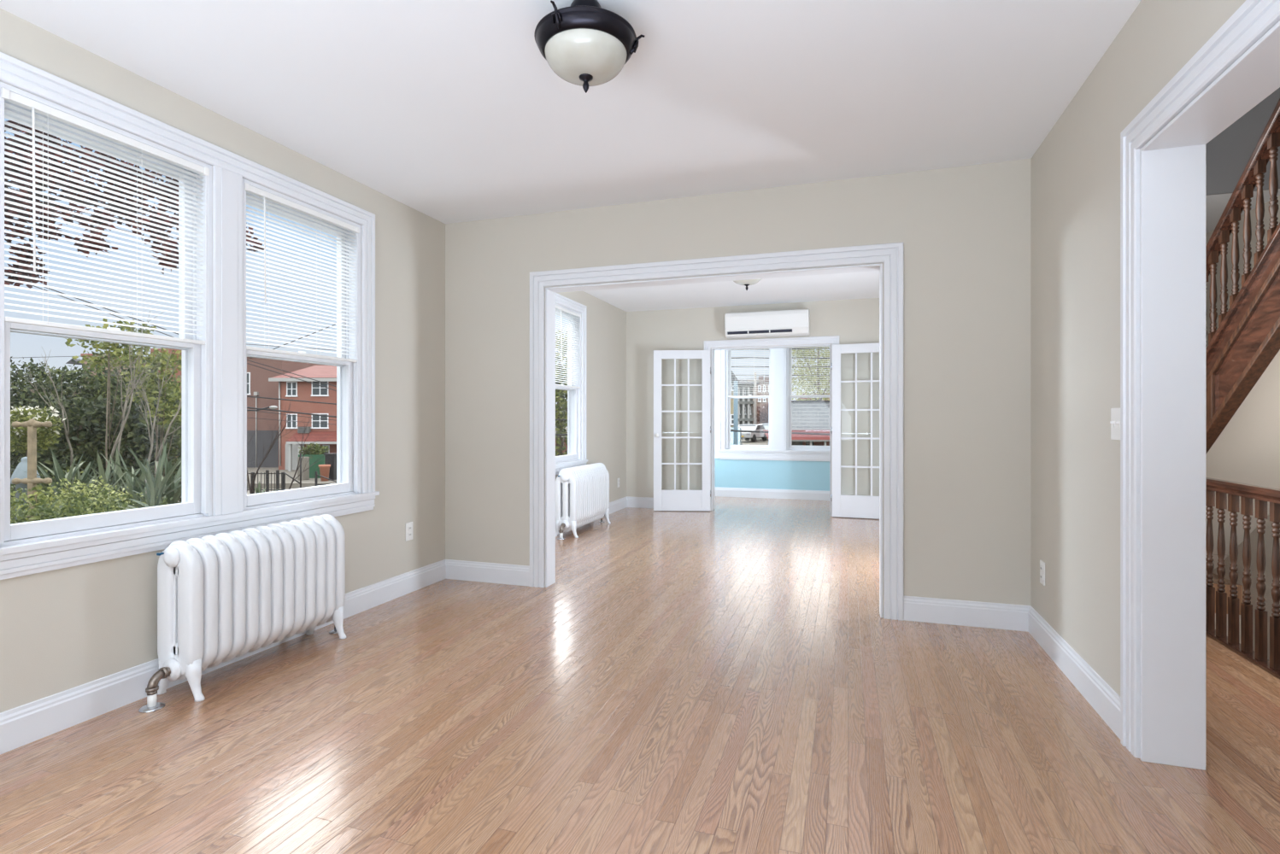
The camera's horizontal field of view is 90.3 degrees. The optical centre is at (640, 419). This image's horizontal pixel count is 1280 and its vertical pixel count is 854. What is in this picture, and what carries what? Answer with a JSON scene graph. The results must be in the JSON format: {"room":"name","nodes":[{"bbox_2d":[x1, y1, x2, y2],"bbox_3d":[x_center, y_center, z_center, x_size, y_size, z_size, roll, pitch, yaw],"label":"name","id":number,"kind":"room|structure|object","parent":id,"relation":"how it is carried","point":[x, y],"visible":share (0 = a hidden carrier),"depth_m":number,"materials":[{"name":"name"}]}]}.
{"room":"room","nodes":[
{"label":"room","id":0,"kind":"room"},
{"bbox_2d":[0,8,626,713],"bbox_3d":[-1.676,-0.133,3.842,0.155,2.505,9.460,0,0,18],"label":"wall","id":1,"kind":"structure","parent":0,"point":[64,629],"depth_m":3.81,"materials":[{"name":"beige paint"}]},
{"bbox_2d":[0,81,212,546],"bbox_3d":[-2.111,-0.345,2.513,0.155,1.590,0.773,0,0,18],"label":"window","id":2,"kind":"structure","parent":1,"relation":"in","point":[196,360],"depth_m":2.71,"materials":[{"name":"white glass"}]},
{"bbox_2d":[0,87,209,345],"bbox_3d":[-2.040,-0.727,2.489,0.049,0.785,0.729,0,0,18],"label":"blind","id":3,"kind":"object","parent":2,"relation":"attached to","point":[9,96],"visible":0.98,"depth_m":2.43,"materials":[{"name":"white"}]},
{"bbox_2d":[0,52,379,580],"bbox_3d":[-1.897,-0.346,2.925,0.065,1.767,1.921,0,0,18],"label":"trim","id":4,"kind":"structure","parent":1,"relation":"attached to","point":[229,168],"depth_m":2.88,"materials":[{"name":"wood"}]},
{"bbox_2d":[0,559,446,755],"bbox_3d":[-2.218,1.053,1.909,0.016,0.134,5.450,0,0,18],"label":"baseboard","id":5,"kind":"structure","parent":1,"relation":"attached to","point":[22,725],"depth_m":2.44,"materials":[{"name":"wood"}]},
{"bbox_2d":[242,178,361,510],"bbox_3d":[-1.827,-0.345,3.380,0.155,1.590,0.783,0,0,18],"label":"window","id":6,"kind":"structure","parent":1,"relation":"in","point":[349,374],"depth_m":3.69,"materials":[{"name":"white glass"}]},
{"bbox_2d":[244,182,359,362],"bbox_3d":[-1.756,-0.727,3.357,0.049,0.785,0.739,0,0,18],"label":"blind","id":7,"kind":"object","parent":6,"relation":"attached to","point":[266,196],"visible":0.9,"depth_m":3.32,"materials":[{"name":"white"}]},
{"bbox_2d":[555,303,581,463],"bbox_3d":[-0.821,-0.345,6.455,0.155,1.590,0.780,0,0,18],"label":"window","id":8,"kind":"structure","parent":1,"relation":"in","point":[573,394],"depth_m":6.78,"materials":[{"name":"white wood"}]},
{"bbox_2d":[555,305,581,388],"bbox_3d":[-0.750,-0.727,6.432,0.049,0.785,0.736,0,0,18],"label":"blind","id":9,"kind":"object","parent":8,"relation":"attached to","point":[561,309],"visible":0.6,"depth_m":6.48,"materials":[{"name":"white"}]},
{"bbox_2d":[555,293,587,475],"bbox_3d":[-0.750,-0.346,6.432,0.065,1.767,1.010,0,0,18],"label":"trim","id":10,"kind":"structure","parent":1,"relation":"attached to","point":[560,300],"depth_m":6.80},
{"bbox_2d":[557,497,627,534],"bbox_3d":[-0.752,1.053,6.391,0.016,0.134,3.740,0,0,18],"label":"baseboard","id":11,"kind":"structure","parent":1,"relation":"attached to","point":[619,504],"depth_m":7.84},
{"bbox_2d":[0,496,1279,853],"bbox_3d":[0.990,1.220,3.701,5.480,0.200,11.150,0,0,18],"label":"floor","id":12,"kind":"structure","parent":0,"point":[731,678],"depth_m":2.22,"materials":[{"name":"brown wood"}]},
{"bbox_2d":[138,514,346,713],"bbox_3d":[-1.751,0.805,2.912,0.249,0.630,1.011,0,0,18],"label":"radiator","id":13,"kind":"object","parent":12,"relation":"on","point":[222,597],"visible":1,"depth_m":2.73,"materials":[{"name":"metal"}]},
{"bbox_2d":[555,463,610,540],"bbox_3d":[-0.581,0.793,6.470,0.259,0.654,1.107,0,0,18],"label":"radiator","id":14,"kind":"object","parent":12,"relation":"on","point":[582,493],"visible":1,"depth_m":6.18,"materials":[{"name":"metal"}]},
{"bbox_2d":[1206,98,1279,570],"bbox_3d":[3.279,-0.547,3.096,0.748,3.930,3.625,0,0,18],"label":"staircase","id":15,"kind":"structure","parent":12,"relation":"on","point":[1243,353],"depth_m":3.18,"materials":[{"name":"brown wood"}]},
{"bbox_2d":[1206,477,1279,679],"bbox_3d":[2.829,0.670,2.857,0.110,0.900,3.580,0,0,18],"label":"guard rail","id":16,"kind":"object","parent":12,"relation":"on","point":[1262,495],"visible":0.35,"depth_m":3.02,"materials":[{"name":"brown wood"}]},
{"bbox_2d":[0,0,1279,311],"bbox_3d":[0.990,-1.485,3.701,5.480,0.200,11.150,0,0,18],"label":"ceiling","id":17,"kind":"structure","parent":0,"point":[451,111],"depth_m":2.67,"materials":[{"name":"paint"}]},
{"bbox_2d":[534,0,644,93],"bbox_3d":[-0.189,-1.239,2.137,0.342,0.292,0.366,0,0,-33],"label":"ceiling light","id":18,"kind":"object","parent":17,"relation":"attached to","point":[586,44],"visible":1,"depth_m":2.04,"materials":[{"name":"glass"}]},
{"bbox_2d":[733,278,762,290],"bbox_3d":[0.908,-1.239,5.373,0.342,0.292,0.366,0,0,-21],"label":"ceiling light","id":19,"kind":"object","parent":17,"relation":"attached to","point":[748,282],"visible":0.32,"depth_m":5.34,"materials":[{"name":"white glass"}]},
{"bbox_2d":[445,158,1030,617],"bbox_3d":[0.365,0.367,3.994,3.630,3.505,0.120,0,0,18],"label":"wall","id":20,"kind":"structure","parent":0,"point":[964,231],"depth_m":3.56,"materials":[{"name":"beige paint"}]},
{"bbox_2d":[445,559,529,587],"bbox_3d":[-1.059,1.053,4.389,0.677,0.134,0.016,0,0,18],"label":"baseboard","id":21,"kind":"structure","parent":20,"relation":"attached to","point":[455,570],"depth_m":4.38,"materials":[{"name":"wood"}]},
{"bbox_2d":[545,263,882,617],"bbox_3d":[0.389,0.117,3.987,2.110,2.005,0.132,0,0,18],"label":"trim","id":22,"kind":"structure","parent":20,"relation":"attached to","point":[550,292],"depth_m":4.25,"materials":[{"name":"wood"}]},
{"bbox_2d":[529,242,903,621],"bbox_3d":[0.367,0.065,3.918,2.326,2.111,0.024,0,0,18],"label":"trim","id":23,"kind":"structure","parent":20,"relation":"attached to","point":[891,255],"depth_m":3.72,"materials":[{"name":"wood"}]},
{"bbox_2d":[903,595,1030,632],"bbox_3d":[1.771,1.053,3.463,0.627,0.134,0.016,0,0,18],"label":"baseboard","id":24,"kind":"structure","parent":20,"relation":"attached to","point":[1009,617],"depth_m":3.46,"materials":[{"name":"wood"}]},
{"bbox_2d":[626,298,879,498],"bbox_3d":[1.570,0.367,7.677,3.630,3.505,0.150,0,0,18],"label":"wall","id":25,"kind":"structure","parent":0,"point":[854,320],"depth_m":7.88,"materials":[{"name":"beige paint"}]},
{"bbox_2d":[626,496,653,508],"bbox_3d":[0.303,1.053,8.005,1.017,0.134,0.016,0,0,18],"label":"baseboard","id":26,"kind":"structure","parent":25,"relation":"attached to","point":[640,502],"depth_m":8.10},
{"bbox_2d":[653,350,710,510],"bbox_3d":[0.517,0.132,7.789,0.702,1.964,0.144,0,0,2],"label":"door","id":27,"kind":"structure","parent":25,"relation":"in","point":[664,500],"depth_m":7.78,"materials":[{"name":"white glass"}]},
{"bbox_2d":[724,309,810,339],"bbox_3d":[1.498,-1.130,7.514,0.965,0.290,0.206,0,0,18],"label":"air conditioner","id":28,"kind":"object","parent":25,"relation":"attached to","point":[796,322],"visible":1,"depth_m":7.43,"materials":[{"name":"white plastic"}]},
{"bbox_2d":[703,335,839,516],"bbox_3d":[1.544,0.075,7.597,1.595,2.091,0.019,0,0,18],"label":"trim","id":29,"kind":"structure","parent":25,"relation":"attached to","point":[707,345],"depth_m":7.58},
{"bbox_2d":[830,342,879,519],"bbox_3d":[2.530,0.124,7.215,0.702,1.979,0.144,0,0,20],"label":"door","id":30,"kind":"structure","parent":25,"relation":"in","point":[843,506],"depth_m":7.26,"materials":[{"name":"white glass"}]},
{"bbox_2d":[715,452,829,491],"bbox_3d":[2.041,-0.133,9.117,3.630,2.505,0.200,0,0,18],"label":"wall","id":31,"kind":"structure","parent":0,"point":[729,473],"depth_m":9.06,"materials":[{"name":"blue paint"}]},
{"bbox_2d":[715,350,719,458],"bbox_3d":[0.844,-0.338,9.397,0.660,1.805,0.012,0,0,18],"label":"trim","id":32,"kind":"structure","parent":31,"relation":"attached to","point":[717,352],"depth_m":9.30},
{"bbox_2d":[725,348,772,450],"bbox_3d":[1.599,-0.345,9.262,0.680,1.590,0.200,0,0,18],"label":"window","id":33,"kind":"structure","parent":31,"relation":"in","point":[728,446],"depth_m":9.24,"materials":[{"name":"white wood"}]},
{"bbox_2d":[728,348,770,397],"bbox_3d":[1.571,-0.727,9.176,0.636,0.785,0.036,0,0,18],"label":"blind","id":34,"kind":"object","parent":33,"relation":"attached to","point":[764,350],"visible":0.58,"depth_m":9.18,"materials":[{"name":"white"}]},
{"bbox_2d":[715,487,829,500],"bbox_3d":[2.008,1.053,9.015,3.630,0.134,0.016,0,0,18],"label":"baseboard","id":35,"kind":"structure","parent":31,"relation":"attached to","point":[723,492],"depth_m":9.05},
{"bbox_2d":[716,348,829,461],"bbox_3d":[1.982,-0.326,9.034,1.780,1.807,0.065,0,0,18],"label":"trim","id":36,"kind":"structure","parent":31,"relation":"attached to","point":[778,355],"depth_m":9.02,"materials":[{"name":"wood"}]},
{"bbox_2d":[786,347,829,451],"bbox_3d":[2.426,-0.345,8.991,0.680,1.590,0.200,0,0,18],"label":"window","id":37,"kind":"structure","parent":31,"relation":"in","point":[789,447],"depth_m":9.00,"materials":[{"name":"white wood"}]},
{"bbox_2d":[788,346,829,396],"bbox_3d":[2.398,-0.727,8.906,0.636,0.785,0.036,0,0,18],"label":"blind","id":38,"kind":"object","parent":37,"relation":"attached to","point":[819,347],"visible":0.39,"depth_m":8.92,"materials":[{"name":"white"}]},
{"bbox_2d":[1030,0,1245,696],"bbox_3d":[2.155,0.367,3.372,0.160,3.505,10.950,0,0,18],"label":"wall","id":39,"kind":"structure","parent":0,"point":[1075,171],"depth_m":2.59,"materials":[{"name":"beige paint"}]},
{"bbox_2d":[1027,605,1120,739],"bbox_3d":[1.872,1.053,2.790,0.016,0.134,1.233,0,0,18],"label":"baseboard","id":40,"kind":"structure","parent":39,"relation":"attached to","point":[1100,695],"depth_m":2.64,"materials":[{"name":"wood"}]},
{"bbox_2d":[1109,407,1120,440],"bbox_3d":[1.704,0.015,2.278,0.018,0.116,0.116,0,0,18],"label":"wall switch","id":41,"kind":"object","parent":39,"relation":"attached to","point":[1115,413],"visible":0.66,"depth_m":2.29,"materials":[{"name":"white plastic"}]},
{"bbox_2d":[1120,0,1279,758],"bbox_3d":[1.377,0.061,1.290,0.024,2.118,1.925,0,0,18],"label":"trim","id":42,"kind":"structure","parent":39,"relation":"attached to","point":[1253,19],"depth_m":2.12,"materials":[{"name":"wood"}]},
{"bbox_2d":[1205,144,1206,767],"bbox_3d":[1.552,0.061,1.233,0.024,2.118,1.925,0,0,18],"label":"trim","id":43,"kind":"structure","parent":39,"relation":"attached to","point":[1206,144],"depth_m":2.05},
{"bbox_2d":[1140,20,1279,770],"bbox_3d":[1.464,0.114,1.260,0.172,2.012,1.705,0,0,18],"label":"trim","id":44,"kind":"structure","parent":39,"relation":"attached to","point":[1173,161],"depth_m":2.05,"materials":[{"name":"wood"}]},
{"bbox_2d":[1206,87,1279,195],"bbox_3d":[3.449,-2.732,3.933,0.950,2.695,0.020,0,0,18],"label":"wall","id":45,"kind":"structure","parent":0,"point":[1229,153],"depth_m":3.87,"materials":[{"name":"grey paint"}]},
{"bbox_2d":[1206,195,1279,660],"bbox_3d":[3.534,-0.080,2.474,0.120,8.000,6.500,0,0,18],"label":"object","id":46,"kind":"structure","parent":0,"point":[1268,537],"depth_m":4.18,"materials":[{"name":"brown wood"}]},
{"label":"outside","id":47,"kind":"structure","parent":0,"visible":0},
{"bbox_2d":[177,427,768,502],"bbox_3d":[27.986,3.310,85.538,320.000,2.820,300.000,0,0,18],"label":"ground","id":48,"kind":"structure","parent":47,"point":[760,442],"depth_m":53.32,"materials":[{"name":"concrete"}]},
{"bbox_2d":[65,353,145,386],"bbox_3d":[-71.142,-1.343,84.475,5.761,13.926,9.250,0,0,0],"label":"tree","id":49,"kind":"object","parent":48,"relation":"on","point":[81,355],"visible":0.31,"depth_m":82.00,"materials":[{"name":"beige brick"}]},
{"bbox_2d":[146,348,181,449],"bbox_3d":[-51.215,-1.416,74.500,6.063,14.071,10.000,0,0,0],"label":"tree","id":50,"kind":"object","parent":48,"relation":"on","point":[179,373],"visible":0.04,"depth_m":70.00,"materials":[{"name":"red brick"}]},
{"bbox_2d":[246,453,301,493],"bbox_3d":[-17.811,2.944,30.000,3.705,2.739,0.100,0,0,0],"label":"iron fence","id":51,"kind":"object","parent":48,"relation":"on","point":[252,474],"visible":0.5,"depth_m":29.98,"materials":[{"name":"black"}]},
{"bbox_2d":[246,357,326,467],"bbox_3d":[-40.300,-0.308,68.850,9.895,12.333,12.300,0,0,0],"label":"house","id":52,"kind":"structure","parent":48,"relation":"on","point":[258,384],"depth_m":62.99,"materials":[{"name":"red brick"}]},
{"bbox_2d":[247,482,336,488],"bbox_3d":[-26.393,4.845,43.731,13.500,0.950,0.400,0,0,-7],"label":"wall","id":53,"kind":"structure","parent":48,"relation":"on","point":[295,485],"depth_m":43.87,"materials":[{"name":"concrete"}]},
{"bbox_2d":[268,365,336,471],"bbox_3d":[-29.580,-0.136,63.725,10.182,10.711,11.350,0,0,0],"label":"brick house","id":54,"kind":"structure","parent":48,"relation":"on","point":[300,390],"depth_m":60.01,"materials":[{"name":"red brick"}]},
{"bbox_2d":[297,457,309,480],"bbox_3d":[-26.447,3.818,50.000,0.600,1.804,0.600,0,0,18],"label":"stone pillar","id":55,"kind":"structure","parent":48,"relation":"on","point":[305,475],"depth_m":49.80,"materials":[{"name":"concrete"}]},
{"bbox_2d":[298,443,329,478],"bbox_3d":[-26.719,3.339,51.989,2.550,2.962,1.561,0,0,0],"label":"planter box","id":56,"kind":"object","parent":48,"relation":"on","point":[315,452],"visible":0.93,"depth_m":51.50,"materials":[{"name":"green plastic"}]},
{"bbox_2d":[318,464,330,481],"bbox_3d":[-24.273,4.094,49.000,0.840,1.252,0.840,0,0,18],"label":"flower pot","id":57,"kind":"object","parent":48,"relation":"on","point":[324,469],"visible":1,"depth_m":48.75,"materials":[{"name":"brown ceramic"}]},
{"bbox_2d":[323,453,336,480],"bbox_3d":[-24.232,3.678,50.000,0.800,2.085,0.800,0,0,0],"label":"waste bin","id":58,"kind":"object","parent":48,"relation":"on","point":[331,459],"visible":0.6,"depth_m":49.65,"materials":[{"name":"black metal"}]},
{"bbox_2d":[555,329,567,456],"bbox_3d":[-3.798,-0.811,29.888,5.648,6.997,6.283,0,0,-32],"label":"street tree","id":59,"kind":"object","parent":48,"relation":"on","point":[560,425],"visible":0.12,"depth_m":29.16,"materials":[{"name":"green plant"}]},
{"bbox_2d":[731,371,738,445],"bbox_3d":[2.916,0.141,20.024,0.333,3.718,0.145,0,0,15],"label":"utility pole","id":60,"kind":"object","parent":48,"relation":"on","point":[735,403],"visible":0.45,"depth_m":19.94,"materials":[{"name":"blue"}]},
{"bbox_2d":[737,379,759,439],"bbox_3d":[10.371,-0.902,66.350,2.331,6.444,9.900,0,0,0],"label":"house","id":61,"kind":"structure","parent":48,"relation":"on","point":[745,406],"depth_m":61.85,"materials":[{"name":"paint"}]},
{"bbox_2d":[738,423,767,442],"bbox_3d":[9.517,1.110,54.987,1.840,1.500,4.530,0,0,30],"label":"car","id":62,"kind":"object","parent":48,"relation":"on","point":[759,427],"visible":0.69,"depth_m":54.17,"materials":[{"name":"grey paint"}]},
{"bbox_2d":[752,405,768,423],"bbox_3d":[14.671,0.141,76.949,3.028,3.842,2.840,0,0,18],"label":"tree","id":63,"kind":"object","parent":48,"relation":"on","point":[760,417],"visible":0.5,"depth_m":76.36,"materials":[{"name":"brown plant"}]},
{"bbox_2d":[752,376,769,423],"bbox_3d":[16.593,-1.597,84.850,4.833,7.834,10.300,0,0,0],"label":"house","id":64,"kind":"structure","parent":48,"relation":"on","point":[760,402],"depth_m":80.00,"materials":[{"name":"brick"}]},
{"bbox_2d":[763,400,829,446],"bbox_3d":[10.982,0.615,37.380,8.097,3.410,6.040,0,0,0],"label":"block building","id":65,"kind":"structure","parent":48,"relation":"on","point":[807,416],"depth_m":36.00,"materials":[{"name":"white brick"}]},
{"bbox_2d":[791,346,829,400],"bbox_3d":[13.439,-2.517,45.984,6.409,9.036,4.885,0,0,14],"label":"street tree","id":66,"kind":"object","parent":48,"relation":"on","point":[799,350],"visible":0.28,"depth_m":45.83,"materials":[{"name":"green plant"}]},
{"bbox_3d":[-14.844,2.775,8.013,26.800,1.850,22.000,0,0,18],"label":"lawn","id":67,"kind":"structure","parent":48,"relation":"on","visible":0},
{"bbox_2d":[10,457,41,520],"bbox_3d":[-6.757,1.340,7.000,0.250,1.863,0.246,0,0,18],"label":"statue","id":68,"kind":"object","parent":67,"relation":"on","point":[19,472],"visible":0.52,"depth_m":6.93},
{"bbox_2d":[10,356,44,402],"bbox_3d":[-17.846,0.864,17.948,3.309,5.380,3.088,0,0,27],"label":"evergreen tree","id":69,"kind":"object","parent":67,"relation":"on","point":[36,378],"visible":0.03,"depth_m":17.98,"materials":[{"name":"green plant"}]},
{"bbox_2d":[11,418,52,521],"bbox_3d":[-6.018,1.105,6.300,0.340,2.229,0.088,0,0,-6],"label":"post","id":70,"kind":"object","parent":67,"relation":"on","point":[32,481],"visible":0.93,"depth_m":6.28,"materials":[{"name":"wood"}]},
{"bbox_2d":[10,405,65,457],"bbox_3d":[-8.279,1.138,8.580,0.734,2.682,0.793,0,0,18],"label":"flowering shrub","id":71,"kind":"object","parent":67,"relation":"on","point":[44,433],"visible":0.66,"depth_m":8.58,"materials":[{"name":"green plant"}]},
{"bbox_2d":[17,352,73,479],"bbox_3d":[-8.182,0.723,8.751,0.613,3.529,0.532,0,0,-1],"label":"slim tree","id":72,"kind":"object","parent":67,"relation":"on","point":[62,409],"visible":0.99,"depth_m":8.89,"materials":[{"name":"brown plant"}]},
{"bbox_2d":[10,492,82,523],"bbox_3d":[-4.883,1.418,5.023,1.233,1.707,1.000,0,0,18],"label":"shrub","id":73,"kind":"object","parent":67,"relation":"on","point":[20,513],"visible":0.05,"depth_m":5.08,"materials":[{"name":"green plant"}]},
{"bbox_2d":[10,391,85,497],"bbox_3d":[-12.161,1.160,13.042,2.422,3.483,2.106,0,0,-20],"label":"evergreen tree","id":74,"kind":"object","parent":67,"relation":"on","point":[14,457],"visible":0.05,"depth_m":12.75,"materials":[{"name":"green plant"}]},
{"bbox_2d":[10,357,96,457],"bbox_3d":[-14.863,0.873,15.470,3.223,4.788,2.640,0,0,-10],"label":"evergreen tree","id":75,"kind":"object","parent":67,"relation":"on","point":[23,388],"visible":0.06,"depth_m":15.41,"materials":[{"name":"green plant"}]},
{"bbox_2d":[10,466,96,521],"bbox_3d":[-7.013,1.462,7.595,1.220,1.813,0.960,0,0,0],"label":"shrub","id":76,"kind":"object","parent":67,"relation":"on","point":[68,470],"visible":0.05,"depth_m":7.61,"materials":[{"name":"green plant"}]},
{"bbox_2d":[10,482,102,523],"bbox_3d":[-5.375,1.408,5.607,1.270,1.725,1.092,0,0,18],"label":"shrub","id":77,"kind":"object","parent":67,"relation":"on","point":[39,495],"visible":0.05,"depth_m":5.62,"materials":[{"name":"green plant"}]},
{"bbox_2d":[10,477,104,522],"bbox_3d":[-5.839,1.430,6.406,1.184,1.681,1.066,0,0,18],"label":"shrub","id":78,"kind":"object","parent":67,"relation":"on","point":[62,479],"visible":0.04,"depth_m":6.38,"materials":[{"name":"green plant"}]},
{"bbox_2d":[24,449,92,508],"bbox_3d":[-6.519,1.289,7.173,0.854,1.963,0.697,0,0,32],"label":"leaf plant","id":79,"kind":"object","parent":67,"relation":"on","point":[58,472],"visible":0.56,"depth_m":7.14,"materials":[{"name":"green plant"}]},
{"bbox_2d":[10,491,128,524],"bbox_3d":[-4.493,1.416,5.018,1.174,1.712,0.930,0,0,-44],"label":"shrub","id":80,"kind":"object","parent":67,"relation":"on","point":[80,511],"visible":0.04,"depth_m":5.00,"materials":[{"name":"green plant"}]},
{"bbox_2d":[10,393,144,515],"bbox_3d":[-11.028,1.152,12.492,2.405,3.334,1.999,0,0,-9],"label":"evergreen tree","id":81,"kind":"object","parent":67,"relation":"on","point":[77,426],"visible":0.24,"depth_m":12.20,"materials":[{"name":"green plant"}]},
{"bbox_2d":[37,364,118,419],"bbox_3d":[-14.641,0.919,16.508,3.196,4.740,2.581,0,0,-5],"label":"evergreen tree","id":82,"kind":"object","parent":67,"relation":"on","point":[81,383],"visible":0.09,"depth_m":16.42,"materials":[{"name":"green plant"}]},
{"bbox_2d":[11,475,146,520],"bbox_3d":[-5.773,1.425,6.588,1.158,1.694,1.018,0,0,18],"label":"shrub","id":83,"kind":"object","parent":67,"relation":"on","point":[65,479],"visible":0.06,"depth_m":6.59,"materials":[{"name":"green plant"}]},
{"bbox_2d":[53,461,125,502],"bbox_3d":[-6.613,1.387,7.711,0.649,1.824,0.724,0,0,42],"label":"leaf plant","id":84,"kind":"object","parent":67,"relation":"on","point":[84,477],"visible":0.22,"depth_m":7.62,"materials":[{"name":"green plant"}]},
{"bbox_2d":[37,485,144,518],"bbox_3d":[-4.721,1.422,5.623,1.157,1.698,1.003,0,0,18],"label":"shrub","id":85,"kind":"object","parent":67,"relation":"on","point":[105,492],"visible":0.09,"depth_m":5.58,"materials":[{"name":"green plant"}]},
{"bbox_2d":[58,355,124,399],"bbox_3d":[-16.236,0.724,18.965,3.639,5.368,3.065,0,0,4],"label":"evergreen tree","id":86,"kind":"object","parent":67,"relation":"on","point":[73,361],"visible":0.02,"depth_m":18.69,"materials":[{"name":"green plant"}]},
{"bbox_2d":[62,452,131,512],"bbox_3d":[-5.798,1.280,6.951,0.697,1.901,0.872,0,0,9],"label":"leaf plant","id":87,"kind":"object","parent":67,"relation":"on","point":[106,476],"visible":0.37,"depth_m":6.98,"materials":[{"name":"green plant"}]},
{"bbox_2d":[44,390,181,504],"bbox_3d":[-10.294,1.120,12.836,2.488,3.485,1.993,0,0,-7],"label":"evergreen tree","id":88,"kind":"object","parent":67,"relation":"on","point":[140,443],"visible":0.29,"depth_m":12.50,"materials":[{"name":"green plant"}]},
{"bbox_2d":[64,488,163,516],"bbox_3d":[-4.770,1.454,5.909,1.057,1.633,0.920,0,0,18],"label":"shrub","id":89,"kind":"object","parent":67,"relation":"on","point":[113,492],"visible":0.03,"depth_m":5.83,"materials":[{"name":"green plant"}]},
{"bbox_2d":[68,446,168,506],"bbox_3d":[-6.069,1.271,7.410,0.978,1.977,0.710,0,0,-40],"label":"leaf plant","id":90,"kind":"object","parent":67,"relation":"on","point":[119,473],"visible":0.24,"depth_m":7.36,"materials":[{"name":"green plant"}]},
{"bbox_2d":[63,318,181,468],"bbox_3d":[-9.726,0.421,11.969,2.038,4.637,1.438,0,0,18],"label":"leafy tree","id":91,"kind":"object","parent":67,"relation":"on","point":[114,348],"visible":0.56,"depth_m":11.96,"materials":[{"name":"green plant"}]},
{"bbox_2d":[102,450,152,507],"bbox_3d":[-5.176,1.253,6.414,0.734,1.935,0.424,0,0,25],"label":"leaf plant","id":92,"kind":"object","parent":67,"relation":"on","point":[132,484],"visible":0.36,"depth_m":6.36,"materials":[{"name":"green plant"}]},
{"bbox_2d":[74,349,181,449],"bbox_3d":[-14.260,0.624,17.518,3.384,5.219,3.193,0,0,18],"label":"evergreen tree","id":93,"kind":"object","parent":67,"relation":"on","point":[103,366],"visible":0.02,"depth_m":17.06,"materials":[{"name":"green plant"}]},
{"bbox_2d":[92,497,173,513],"bbox_3d":[-4.115,1.451,5.221,1.187,1.644,0.792,0,0,-9],"label":"shrub","id":94,"kind":"object","parent":67,"relation":"on","point":[120,504],"visible":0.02,"depth_m":5.12,"materials":[{"name":"green plant"}]},
{"bbox_2d":[4,120,264,288],"bbox_3d":[-6.987,-1.383,7.313,5.914,7.714,1.763,0,0,2],"label":"tree","id":95,"kind":"object","parent":67,"relation":"on","point":[24,279],"visible":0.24,"depth_m":7.01,"materials":[{"name":"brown plant"}]},
{"bbox_2d":[98,331,170,465],"bbox_3d":[-7.124,0.554,9.023,0.456,3.790,1.048,0,0,-3],"label":"slim tree","id":96,"kind":"object","parent":67,"relation":"on","point":[138,380],"visible":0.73,"depth_m":8.94,"materials":[{"name":"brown plant"}]},
{"bbox_2d":[106,311,162,494],"bbox_3d":[-6.913,0.456,8.679,0.605,3.941,0.566,0,0,18],"label":"slim tree","id":97,"kind":"object","parent":67,"relation":"on","point":[130,347],"visible":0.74,"depth_m":8.63,"materials":[{"name":"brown plant"}]},
{"bbox_2d":[98,357,181,503],"bbox_3d":[-11.753,0.722,14.927,2.614,4.531,2.426,0,0,-24],"label":"evergreen tree","id":98,"kind":"object","parent":67,"relation":"on","point":[114,382],"visible":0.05,"depth_m":14.86,"materials":[{"name":"green plant"}]},
{"bbox_2d":[103,443,181,509],"bbox_3d":[-4.266,1.209,5.650,0.779,2.022,0.831,0,0,-40],"label":"leaf plant","id":99,"kind":"object","parent":67,"relation":"on","point":[158,482],"visible":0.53,"depth_m":5.53,"materials":[{"name":"green plant"}]},
{"bbox_2d":[116,469,170,510],"bbox_3d":[-3.770,1.301,4.946,0.673,1.838,0.492,0,0,-16],"label":"leaf plant","id":100,"kind":"object","parent":67,"relation":"on","point":[150,498],"visible":0.26,"depth_m":5.00,"materials":[{"name":"green plant"}]},
{"bbox_2d":[112,350,181,501],"bbox_3d":[-6.055,0.676,7.868,0.413,3.346,0.687,0,0,18],"label":"slim tree","id":101,"kind":"object","parent":67,"relation":"on","point":[143,396],"visible":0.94,"depth_m":7.93,"materials":[{"name":"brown plant"}]},
{"bbox_2d":[116,439,181,504],"bbox_3d":[-4.372,1.196,5.962,0.945,2.049,0.930,0,0,35],"label":"leaf plant","id":102,"kind":"object","parent":67,"relation":"on","point":[175,495],"visible":0.32,"depth_m":5.83,"materials":[{"name":"green plant"}]},
{"bbox_2d":[120,352,181,479],"bbox_3d":[-7.086,0.738,9.572,1.171,3.475,0.808,0,0,-44],"label":"leafy tree","id":103,"kind":"object","parent":67,"relation":"on","point":[151,384],"visible":0.66,"depth_m":9.43,"materials":[{"name":"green plant"}]},
{"bbox_2d":[127,353,181,503],"bbox_3d":[-14.466,0.721,18.895,2.903,5.443,2.508,0,0,-15],"label":"evergreen tree","id":104,"kind":"object","parent":67,"relation":"on","point":[173,373],"visible":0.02,"depth_m":19.08,"materials":[{"name":"green plant"}]},
{"bbox_2d":[155,362,181,474],"bbox_3d":[-5.824,0.804,8.411,0.733,3.115,0.691,0,0,18],"label":"slim tree","id":105,"kind":"object","parent":67,"relation":"on","point":[167,435],"visible":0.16,"depth_m":8.20,"materials":[{"name":"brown plant"}]},
{"bbox_2d":[249,394,304,494],"bbox_3d":[-6.773,1.071,11.733,1.194,3.118,0.609,0,0,-2],"label":"bare sapling","id":106,"kind":"object","parent":67,"relation":"on","point":[284,428],"visible":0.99,"depth_m":11.81,"materials":[{"name":"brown plant"}]},
{"bbox_2d":[283,411,330,489],"bbox_3d":[-6.771,1.244,13.090,0.839,2.885,1.163,0,0,18],"label":"bare sapling","id":107,"kind":"object","parent":67,"relation":"on","point":[297,467],"visible":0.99,"depth_m":12.96,"materials":[{"name":"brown plant"}]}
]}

